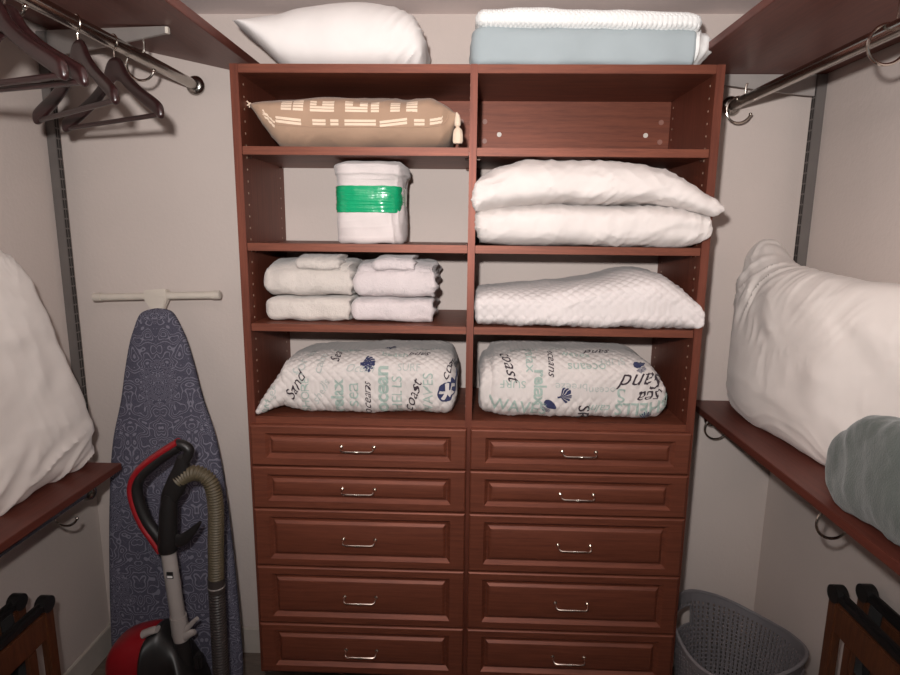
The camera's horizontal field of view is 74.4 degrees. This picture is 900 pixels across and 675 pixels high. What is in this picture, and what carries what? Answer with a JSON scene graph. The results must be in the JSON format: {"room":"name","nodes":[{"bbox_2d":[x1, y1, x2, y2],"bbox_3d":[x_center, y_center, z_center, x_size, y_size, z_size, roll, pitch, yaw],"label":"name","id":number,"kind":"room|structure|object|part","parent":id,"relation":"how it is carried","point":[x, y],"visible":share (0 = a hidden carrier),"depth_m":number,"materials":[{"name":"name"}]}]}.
{"room":"walk-in closet","nodes":[
{"label":"walk-in closet","id":0,"kind":"room"},
{"bbox_2d":[0,18,109,674],"bbox_3d":[-1.403,0.305,0.907,0.100,2.292,2.470,1,10,2],"label":"wall","id":1,"kind":"structure","parent":0,"point":[65,563],"depth_m":1.91,"materials":[{"name":"paint"}]},
{"bbox_2d":[0,462,121,552],"bbox_3d":[-1.217,0.580,0.967,0.272,0.022,1.900,1,10,2],"label":"wall shelf","id":2,"kind":"object","parent":1,"relation":"attached to","point":[47,501],"visible":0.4,"depth_m":1.64,"materials":[{"name":"brown wood"}]},
{"bbox_2d":[0,250,93,515],"bbox_3d":[-1.234,0.133,1.384,0.212,0.706,0.939,1,10,5],"label":"bed pillow","id":3,"kind":"object","parent":2,"relation":"on","point":[47,427],"visible":1,"depth_m":1.60,"materials":[{"name":"white fabric"}]},
{"bbox_2d":[0,487,96,557],"bbox_3d":[-1.160,0.623,1.104,0.082,0.116,1.559,1,10,2],"label":"closet rod","id":4,"kind":"object","parent":2,"relation":"attached to","point":[90,495],"visible":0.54,"depth_m":1.71,"materials":[{"name":"silver metal"}]},
{"bbox_2d":[63,625,110,674],"bbox_3d":[-1.358,1.383,1.096,0.014,0.105,2.455,1,10,2],"label":"baseboard","id":5,"kind":"structure","parent":1,"relation":"attached to","point":[97,651],"depth_m":2.19,"materials":[{"name":"white paint"}]},
{"bbox_2d":[91,652,745,674],"bbox_3d":[-0.138,1.484,1.132,2.655,0.080,2.570,1,10,2],"label":"floor","id":6,"kind":"structure","parent":0,"point":[251,661],"depth_m":2.21,"materials":[{"name":"brown wood"}]},
{"bbox_2d":[0,593,60,674],"bbox_3d":[-1.198,1.061,1.490,0.099,0.598,0.543,1,10,2],"label":"luggage rack","id":7,"kind":"object","parent":6,"relation":"on","point":[22,632],"visible":1,"depth_m":1.64,"materials":[{"name":"brown wood"}]},
{"bbox_3d":[-1.230,0.791,1.436,0.026,0.034,0.460,1,10,2],"label":"rail","id":8,"kind":"part","parent":7,"relation":"part of","materials":[{"name":"wood"}]},
{"bbox_3d":[-1.225,1.027,1.725,0.024,0.579,0.036,1,10,2],"label":"leg","id":9,"kind":"part","parent":7,"relation":"part of","materials":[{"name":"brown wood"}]},
{"bbox_3d":[-1.160,0.802,1.448,0.026,0.034,0.460,1,10,2],"label":"rail","id":10,"kind":"part","parent":7,"relation":"part of","materials":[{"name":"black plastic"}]},
{"bbox_3d":[-1.155,1.032,1.736,0.024,0.567,0.036,1,10,2],"label":"leg","id":11,"kind":"part","parent":7,"relation":"part of","materials":[{"name":"brown wood"}]},
{"bbox_2d":[105,438,228,674],"bbox_3d":[-0.877,0.806,1.729,0.408,1.019,0.360,1,10,2],"label":"vacuum cleaner","id":12,"kind":"object","parent":6,"relation":"on","point":[167,646],"visible":1,"depth_m":1.78,"materials":[{"name":"black plastic"}]},
{"bbox_3d":[-0.852,1.068,1.860,0.160,0.360,0.174,1,10,2],"label":"motor","id":13,"kind":"part","parent":12,"relation":"part of","materials":[{"name":"black plastic"}]},
{"bbox_3d":[-0.801,0.911,1.815,0.047,0.039,0.016,1,10,2],"label":"release lever","id":14,"kind":"part","parent":12,"relation":"part of","materials":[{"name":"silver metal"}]},
{"bbox_3d":[-0.797,0.883,1.812,0.062,0.066,0.014,1,10,2],"label":"release lever","id":15,"kind":"part","parent":12,"relation":"part of","materials":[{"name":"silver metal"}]},
{"bbox_2d":[92,289,242,674],"bbox_3d":[-0.959,0.554,2.017,0.522,1.419,0.270,1,10,1],"label":"ironing board","id":16,"kind":"object","parent":6,"relation":"on","point":[162,400],"visible":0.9,"depth_m":2.00,"materials":[{"name":"blue fabric"}]},
{"bbox_2d":[674,589,808,674],"bbox_3d":[0.879,1.095,1.861,0.377,0.440,0.404,1,10,2],"label":"laundry basket","id":17,"kind":"object","parent":6,"relation":"on","point":[685,663],"visible":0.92,"depth_m":1.99,"materials":[{"name":"grey plastic"}]},
{"bbox_2d":[818,583,899,674],"bbox_3d":[1.032,1.040,1.361,0.094,0.733,0.543,1,10,2],"label":"luggage rack","id":18,"kind":"object","parent":6,"relation":"on","point":[869,629],"visible":1,"depth_m":1.48,"materials":[{"name":"brown wood"}]},
{"bbox_3d":[1.008,1.010,1.609,0.024,0.702,0.036,1,10,2],"label":"leg","id":19,"kind":"part","parent":18,"relation":"part of","materials":[{"name":"brown wood"}]},
{"bbox_3d":[1.073,1.007,1.594,0.024,0.714,0.036,1,10,2],"label":"leg","id":20,"kind":"part","parent":18,"relation":"part of","materials":[{"name":"brown wood"}]},
{"bbox_3d":[1.004,0.713,1.309,0.026,0.034,0.460,1,10,2],"label":"rail","id":21,"kind":"part","parent":18,"relation":"part of","materials":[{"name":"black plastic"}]},
{"bbox_3d":[1.068,0.705,1.293,0.026,0.034,0.460,1,10,2],"label":"rail","id":22,"kind":"part","parent":18,"relation":"part of","materials":[{"name":"wood"}]},
{"bbox_2d":[48,14,811,642],"bbox_3d":[-0.084,0.095,2.132,2.655,2.292,0.100,1,10,2],"label":"wall","id":23,"kind":"structure","parent":0,"point":[151,203],"depth_m":2.02,"materials":[{"name":"paint"}]},
{"bbox_2d":[35,26,169,412],"bbox_3d":[-1.010,-0.279,1.804,0.727,1.327,0.037,8,12,33],"label":"shelf standard","id":24,"kind":"object","parent":23,"relation":"attached to","point":[61,40],"visible":0.72,"depth_m":1.95,"materials":[{"name":"grey paint"}]},
{"bbox_2d":[1,0,259,69],"bbox_3d":[-0.975,-0.734,0.855,0.719,0.169,2.168,1,10,2],"label":"wall shelf","id":25,"kind":"object","parent":24,"relation":"on","point":[192,38],"visible":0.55,"depth_m":1.55,"materials":[{"name":"brown wood"}]},
{"bbox_2d":[15,0,204,94],"bbox_3d":[-0.854,-0.657,1.018,0.082,0.141,1.869,1,10,2],"label":"closet rod","id":26,"kind":"object","parent":25,"relation":"attached to","point":[194,84],"visible":0.85,"depth_m":1.47,"materials":[{"name":"silver metal"}]},
{"bbox_2d":[0,0,68,86],"bbox_3d":[-0.858,-0.573,1.096,0.444,0.223,0.042,5,11,22],"label":"wooden hanger","id":27,"kind":"object","parent":26,"relation":"hanging from","point":[43,55],"visible":1,"depth_m":1.06,"materials":[{"name":"brown wood"}]},
{"bbox_2d":[0,0,88,92],"bbox_3d":[-0.856,-0.579,1.130,0.444,0.223,0.042,4,11,19],"label":"wooden hanger","id":28,"kind":"object","parent":26,"relation":"hanging from","point":[78,74],"visible":0.66,"depth_m":1.10,"materials":[{"name":"brown wood"}]},
{"bbox_2d":[32,13,119,124],"bbox_3d":[-0.853,-0.618,1.344,0.444,0.223,0.042,8,13,37],"label":"wooden hanger","id":29,"kind":"object","parent":26,"relation":"hanging from","point":[79,52],"visible":0.88,"depth_m":1.33,"materials":[{"name":"brown wood"}]},
{"bbox_2d":[61,33,163,131],"bbox_3d":[-0.847,-0.643,1.481,0.444,0.223,0.042,7,12,31],"label":"wooden hanger","id":30,"kind":"object","parent":26,"relation":"hanging from","point":[115,69],"visible":0.88,"depth_m":1.47,"materials":[{"name":"brown wood"}]},
{"bbox_2d":[108,623,749,668],"bbox_3d":[-0.098,1.181,2.273,2.455,0.105,0.014,1,10,2],"label":"baseboard","id":31,"kind":"structure","parent":23,"relation":"attached to","point":[250,638],"depth_m":2.28,"materials":[{"name":"white paint"}]},
{"bbox_2d":[229,63,725,674],"bbox_3d":[0.059,0.154,1.872,1.300,1.827,0.418,1,10,2],"label":"organizer","id":32,"kind":"object","parent":23,"relation":"attached to","point":[467,539],"visible":0.97,"depth_m":1.77,"materials":[{"name":"brown wood"}]},
{"bbox_3d":[-0.578,0.139,1.916,0.023,1.827,0.367,1,10,2],"label":"panel","id":33,"kind":"part","parent":32,"relation":"part of","materials":[{"name":"brown wood"}]},
{"bbox_2d":[266,293,360,320],"bbox_3d":[-0.412,-0.107,1.853,0.262,0.078,0.266,1,10,2],"label":"towel","id":34,"kind":"object","parent":32,"relation":"on","point":[332,307],"visible":0.67,"depth_m":1.73,"materials":[{"name":"white fabric"}]},
{"bbox_2d":[264,257,362,295],"bbox_3d":[-0.407,-0.195,1.835,0.273,0.110,0.270,1,10,2],"label":"towel","id":35,"kind":"object","parent":34,"relation":"on","point":[282,276],"visible":0.74,"depth_m":1.71,"materials":[{"name":"white fabric"}]},
{"bbox_2d":[295,252,347,269],"bbox_3d":[-0.378,-0.229,1.754,0.147,0.050,0.130,1,10,2],"label":"towel","id":36,"kind":"object","parent":35,"relation":"on","point":[309,260],"visible":0.93,"depth_m":1.70,"materials":[{"name":"white fabric"}]},
{"bbox_3d":[-0.268,1.031,2.070,0.618,0.023,0.361,1,10,2],"label":"panel","id":37,"kind":"part","parent":32,"relation":"part of","materials":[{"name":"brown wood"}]},
{"bbox_2d":[233,2,430,63],"bbox_3d":[-0.327,-0.858,1.743,0.531,0.200,0.308,1,10,2],"label":"pillow","id":38,"kind":"object","parent":32,"relation":"on","point":[347,32],"visible":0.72,"depth_m":1.60,"materials":[{"name":"white fabric"}]},
{"bbox_3d":[-0.249,-0.743,1.744,0.618,0.022,0.365,1,10,2],"label":"panel","id":39,"kind":"part","parent":32,"relation":"part of","materials":[{"name":"brown wood"}]},
{"bbox_2d":[247,97,462,147],"bbox_3d":[-0.262,-0.620,1.761,0.605,0.148,0.344,1,10,2],"label":"throw pillow","id":40,"kind":"object","parent":32,"relation":"on","point":[319,121],"visible":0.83,"depth_m":1.60,"materials":[{"name":"beige fabric"}]},
{"bbox_2d":[242,146,468,168],"bbox_3d":[-0.251,-0.536,1.779,0.616,0.022,0.359,1,10,2],"label":"shelf","id":41,"kind":"object","parent":32,"relation":"attached to","point":[270,157],"depth_m":1.63,"materials":[{"name":"brown wood"}]},
{"bbox_2d":[247,240,467,252],"bbox_3d":[-0.254,-0.281,1.826,0.616,0.022,0.359,1,10,2],"label":"shelf","id":42,"kind":"object","parent":32,"relation":"attached to","point":[253,246],"depth_m":1.65,"materials":[{"name":"brown wood"}]},
{"bbox_3d":[-0.270,0.325,1.717,0.107,0.016,0.032,1,10,2],"label":"handle","id":43,"kind":"part","parent":32,"relation":"part of","materials":[{"name":"silver metal"}]},
{"bbox_2d":[256,339,459,413],"bbox_3d":[-0.271,0.113,1.897,0.616,0.193,0.372,1,10,2],"label":"pillow","id":44,"kind":"object","parent":32,"relation":"on","point":[382,375],"visible":1,"depth_m":1.74,"materials":[{"name":"fabric"}]},
{"bbox_3d":[-0.272,0.454,1.741,0.107,0.016,0.032,1,10,2],"label":"handle","id":45,"kind":"part","parent":32,"relation":"part of","materials":[{"name":"silver metal"}]},
{"bbox_3d":[-0.269,0.320,1.742,0.635,0.125,0.018,1,10,2],"label":"drawer","id":46,"kind":"part","parent":32,"relation":"part of","materials":[{"name":"brown wood"}]},
{"bbox_2d":[251,309,466,333],"bbox_3d":[-0.256,-0.057,1.867,0.616,0.022,0.359,1,10,2],"label":"shelf","id":47,"kind":"object","parent":32,"relation":"attached to","point":[445,321],"depth_m":1.70,"materials":[{"name":"brown wood"}]},
{"bbox_3d":[-0.271,0.449,1.766,0.635,0.132,0.018,1,10,2],"label":"drawer","id":48,"kind":"part","parent":32,"relation":"part of","materials":[{"name":"brown wood"}]},
{"bbox_3d":[-0.272,0.608,1.795,0.635,0.185,0.018,1,10,2],"label":"drawer","id":49,"kind":"part","parent":32,"relation":"part of","materials":[{"name":"brown wood"}]},
{"bbox_3d":[-0.273,0.613,1.770,0.107,0.016,0.032,1,10,2],"label":"handle","id":50,"kind":"part","parent":32,"relation":"part of","materials":[{"name":"silver metal"}]},
{"bbox_2d":[255,388,465,426],"bbox_3d":[-0.259,0.215,1.919,0.618,0.023,0.364,1,10,2],"label":"shelf","id":51,"kind":"object","parent":32,"relation":"attached to","point":[285,415],"depth_m":1.75,"materials":[{"name":"brown wood"}]},
{"bbox_3d":[-0.275,0.796,1.830,0.635,0.191,0.018,1,10,2],"label":"drawer","id":52,"kind":"part","parent":32,"relation":"part of","materials":[{"name":"brown wood"}]},
{"bbox_3d":[-0.275,0.801,1.805,0.107,0.016,0.032,1,10,2],"label":"handle","id":53,"kind":"part","parent":32,"relation":"part of","materials":[{"name":"silver metal"}]},
{"bbox_3d":[-0.277,0.982,1.838,0.107,0.016,0.032,1,10,2],"label":"handle","id":54,"kind":"part","parent":32,"relation":"part of","materials":[{"name":"silver metal"}]},
{"bbox_3d":[-0.276,0.977,1.863,0.635,0.170,0.018,1,10,2],"label":"drawer","id":55,"kind":"part","parent":32,"relation":"part of","materials":[{"name":"brown wood"}]},
{"bbox_2d":[334,161,410,243],"bbox_3d":[-0.228,-0.401,1.786,0.228,0.235,0.248,1,10,2],"label":"bundle","id":56,"kind":"object","parent":32,"relation":"on","point":[371,196],"visible":1,"depth_m":1.68,"materials":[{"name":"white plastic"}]},
{"bbox_2d":[351,295,439,321],"bbox_3d":[-0.163,-0.102,1.846,0.252,0.076,0.263,1,10,2],"label":"towel","id":57,"kind":"object","parent":32,"relation":"on","point":[406,309],"visible":0.82,"depth_m":1.72,"materials":[{"name":"white fabric"}]},
{"bbox_2d":[353,259,441,296],"bbox_3d":[-0.154,-0.187,1.827,0.250,0.107,0.269,1,10,2],"label":"towel","id":58,"kind":"object","parent":57,"relation":"on","point":[424,280],"visible":0.86,"depth_m":1.71,"materials":[{"name":"white fabric"}]},
{"bbox_2d":[372,253,418,270],"bbox_3d":[-0.159,-0.224,1.748,0.131,0.048,0.130,1,10,2],"label":"towel","id":59,"kind":"object","parent":58,"relation":"on","point":[395,261],"visible":0.95,"depth_m":1.69,"materials":[{"name":"white fabric"}]},
{"bbox_3d":[-0.244,-0.687,1.931,0.618,0.155,0.017,1,10,2],"label":"rail","id":60,"kind":"part","parent":32,"relation":"part of","materials":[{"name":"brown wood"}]},
{"bbox_3d":[0.060,0.149,1.897,0.021,1.827,0.367,1,10,2],"label":"panel","id":61,"kind":"part","parent":32,"relation":"part of","materials":[{"name":"brown wood"}]},
{"bbox_3d":[0.365,0.992,1.818,0.107,0.016,0.032,1,10,2],"label":"handle","id":62,"kind":"part","parent":32,"relation":"part of","materials":[{"name":"silver metal"}]},
{"bbox_3d":[0.368,0.987,1.843,0.633,0.170,0.018,1,10,2],"label":"drawer","id":63,"kind":"part","parent":32,"relation":"part of","materials":[{"name":"brown wood"}]},
{"bbox_3d":[0.367,0.812,1.785,0.107,0.016,0.032,1,10,2],"label":"handle","id":64,"kind":"part","parent":32,"relation":"part of","materials":[{"name":"silver metal"}]},
{"bbox_2d":[478,338,666,417],"bbox_3d":[0.365,0.116,1.873,0.552,0.202,0.351,1,10,2],"label":"pillow","id":65,"kind":"object","parent":32,"relation":"on","point":[572,378],"visible":1,"depth_m":1.72,"materials":[{"name":"fabric"}]},
{"bbox_3d":[0.370,0.807,1.810,0.633,0.191,0.018,1,10,2],"label":"drawer","id":66,"kind":"part","parent":32,"relation":"part of","materials":[{"name":"brown wood"}]},
{"bbox_3d":[0.369,0.624,1.751,0.107,0.016,0.032,1,10,2],"label":"handle","id":67,"kind":"part","parent":32,"relation":"part of","materials":[{"name":"silver metal"}]},
{"bbox_3d":[0.393,-0.677,1.911,0.618,0.155,0.017,1,10,2],"label":"rail","id":68,"kind":"part","parent":32,"relation":"part of","materials":[{"name":"brown wood"}]},
{"bbox_3d":[0.372,0.619,1.776,0.633,0.185,0.018,1,10,2],"label":"drawer","id":69,"kind":"part","parent":32,"relation":"part of","materials":[{"name":"brown wood"}]},
{"bbox_3d":[0.371,0.465,1.722,0.107,0.016,0.032,1,10,2],"label":"handle","id":70,"kind":"part","parent":32,"relation":"part of","materials":[{"name":"silver metal"}]},
{"bbox_3d":[0.374,0.460,1.746,0.633,0.132,0.018,1,10,2],"label":"drawer","id":71,"kind":"part","parent":32,"relation":"part of","materials":[{"name":"brown wood"}]},
{"bbox_2d":[472,388,685,431],"bbox_3d":[0.378,0.226,1.899,0.618,0.023,0.364,1,10,2],"label":"shelf","id":72,"kind":"object","parent":32,"relation":"attached to","point":[669,420],"depth_m":1.73,"materials":[{"name":"brown wood"}]},
{"bbox_3d":[0.372,0.335,1.698,0.107,0.016,0.032,1,10,2],"label":"handle","id":73,"kind":"part","parent":32,"relation":"part of","materials":[{"name":"silver metal"}]},
{"bbox_3d":[0.375,0.331,1.723,0.633,0.125,0.018,1,10,2],"label":"drawer","id":74,"kind":"part","parent":32,"relation":"part of","materials":[{"name":"brown wood"}]},
{"bbox_2d":[473,318,693,337],"bbox_3d":[0.381,-0.046,1.848,0.616,0.022,0.359,1,10,2],"label":"shelf","id":75,"kind":"object","parent":32,"relation":"attached to","point":[481,329],"depth_m":1.67,"materials":[{"name":"brown wood"}]},
{"bbox_2d":[475,243,700,255],"bbox_3d":[0.383,-0.271,1.807,0.616,0.022,0.359,1,10,2],"label":"shelf","id":76,"kind":"object","parent":32,"relation":"attached to","point":[694,250],"depth_m":1.63,"materials":[{"name":"brown wood"}]},
{"bbox_2d":[474,266,704,328],"bbox_3d":[0.390,-0.135,1.818,0.652,0.164,0.380,1,10,2],"label":"pillow","id":77,"kind":"object","parent":32,"relation":"on","point":[630,296],"visible":0.99,"depth_m":1.65,"materials":[{"name":"white fabric"}]},
{"bbox_2d":[469,7,711,64],"bbox_3d":[0.390,-0.824,1.715,0.671,0.159,0.342,1,10,2],"label":"folded blanket","id":78,"kind":"object","parent":32,"relation":"on","point":[542,35],"visible":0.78,"depth_m":1.56,"materials":[{"name":"blue fabric"}]},
{"bbox_2d":[476,148,708,169],"bbox_3d":[0.386,-0.526,1.760,0.616,0.022,0.359,1,10,2],"label":"shelf","id":79,"kind":"object","parent":32,"relation":"attached to","point":[486,158],"depth_m":1.59,"materials":[{"name":"brown wood"}]},
{"bbox_2d":[474,204,712,246],"bbox_3d":[0.388,-0.335,1.762,0.637,0.120,0.405,1,10,2],"label":"pillow","id":80,"kind":"object","parent":32,"relation":"on","point":[550,224],"visible":0.96,"depth_m":1.58,"materials":[{"name":"white fabric"}]},
{"bbox_2d":[471,159,724,216],"bbox_3d":[0.392,-0.432,1.734,0.662,0.158,0.424,1,10,2],"label":"pillow","id":81,"kind":"object","parent":80,"relation":"on","point":[526,182],"visible":0.81,"depth_m":1.54,"materials":[{"name":"white fabric"}]},
{"bbox_3d":[0.388,-0.733,1.724,0.618,0.022,0.365,1,10,2],"label":"panel","id":82,"kind":"part","parent":32,"relation":"part of","materials":[{"name":"brown wood"}]},
{"bbox_3d":[0.698,0.160,1.877,0.023,1.827,0.367,1,10,2],"label":"panel","id":83,"kind":"part","parent":32,"relation":"part of","materials":[{"name":"brown wood"}]},
{"bbox_2d":[180,0,761,13],"bbox_3d":[-0.112,-0.849,0.704,2.655,0.080,2.570,1,10,2],"label":"ceiling","id":84,"kind":"structure","parent":0,"point":[198,6],"depth_m":1.79,"materials":[{"name":"white paint"}]},
{"bbox_2d":[750,42,899,674],"bbox_3d":[1.150,0.347,0.830,0.100,2.292,2.470,1,10,2],"label":"wall","id":85,"kind":"structure","parent":0,"point":[855,227],"depth_m":1.72,"materials":[{"name":"paint"}]},
{"bbox_2d":[746,646,767,674],"bbox_3d":[1.081,1.423,1.022,0.014,0.105,2.455,1,10,2],"label":"baseboard","id":86,"kind":"structure","parent":85,"relation":"attached to","point":[748,646],"depth_m":2.17,"materials":[{"name":"white paint"}]},
{"bbox_2d":[724,74,828,265],"bbox_3d":[0.936,-0.288,1.911,0.414,1.052,0.026,1,10,2],"label":"shelf standard","id":87,"kind":"object","parent":85,"relation":"attached to","point":[815,85],"visible":0.55,"depth_m":1.83,"materials":[{"name":"grey paint"}]},
{"bbox_2d":[700,0,899,74],"bbox_3d":[0.887,-0.633,0.811,0.450,0.022,2.168,1,10,2],"label":"wall shelf","id":88,"kind":"object","parent":87,"relation":"on","point":[774,36],"visible":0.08,"depth_m":1.44,"materials":[{"name":"brown wood"}]},
{"bbox_2d":[722,0,899,123],"bbox_3d":[0.859,-0.579,0.975,0.082,0.151,1.869,1,10,2],"label":"closet rod","id":89,"kind":"object","parent":88,"relation":"attached to","point":[887,31],"visible":0.99,"depth_m":1.37,"materials":[{"name":"silver metal"}]},
{"bbox_2d":[695,400,899,575],"bbox_3d":[0.950,0.426,1.003,0.302,0.022,2.168,1,10,2],"label":"wall shelf","id":90,"kind":"object","parent":85,"relation":"attached to","point":[804,475],"visible":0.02,"depth_m":1.48,"materials":[{"name":"brown wood"}]},
{"bbox_2d":[704,418,846,539],"bbox_3d":[0.883,0.458,1.164,0.082,0.109,1.869,1,10,2],"label":"hooks","id":91,"kind":"object","parent":90,"relation":"attached to","point":[707,423],"visible":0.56,"depth_m":1.38,"materials":[{"name":"silver metal"}]},
{"bbox_2d":[726,239,899,465],"bbox_3d":[0.981,0.046,1.466,0.233,0.558,1.106,1,10,2],"label":"bed pillow","id":92,"kind":"object","parent":90,"relation":"on","point":[814,353],"visible":0.92,"depth_m":1.50,"materials":[{"name":"white fabric"}]},
{"bbox_2d":[825,415,899,545],"bbox_3d":[0.872,0.286,1.012,0.175,0.247,0.644,1,10,2],"label":"blanket","id":93,"kind":"object","parent":90,"relation":"on","point":[862,465],"visible":1,"depth_m":1.15,"materials":[{"name":"grey fabric"}]}
]}

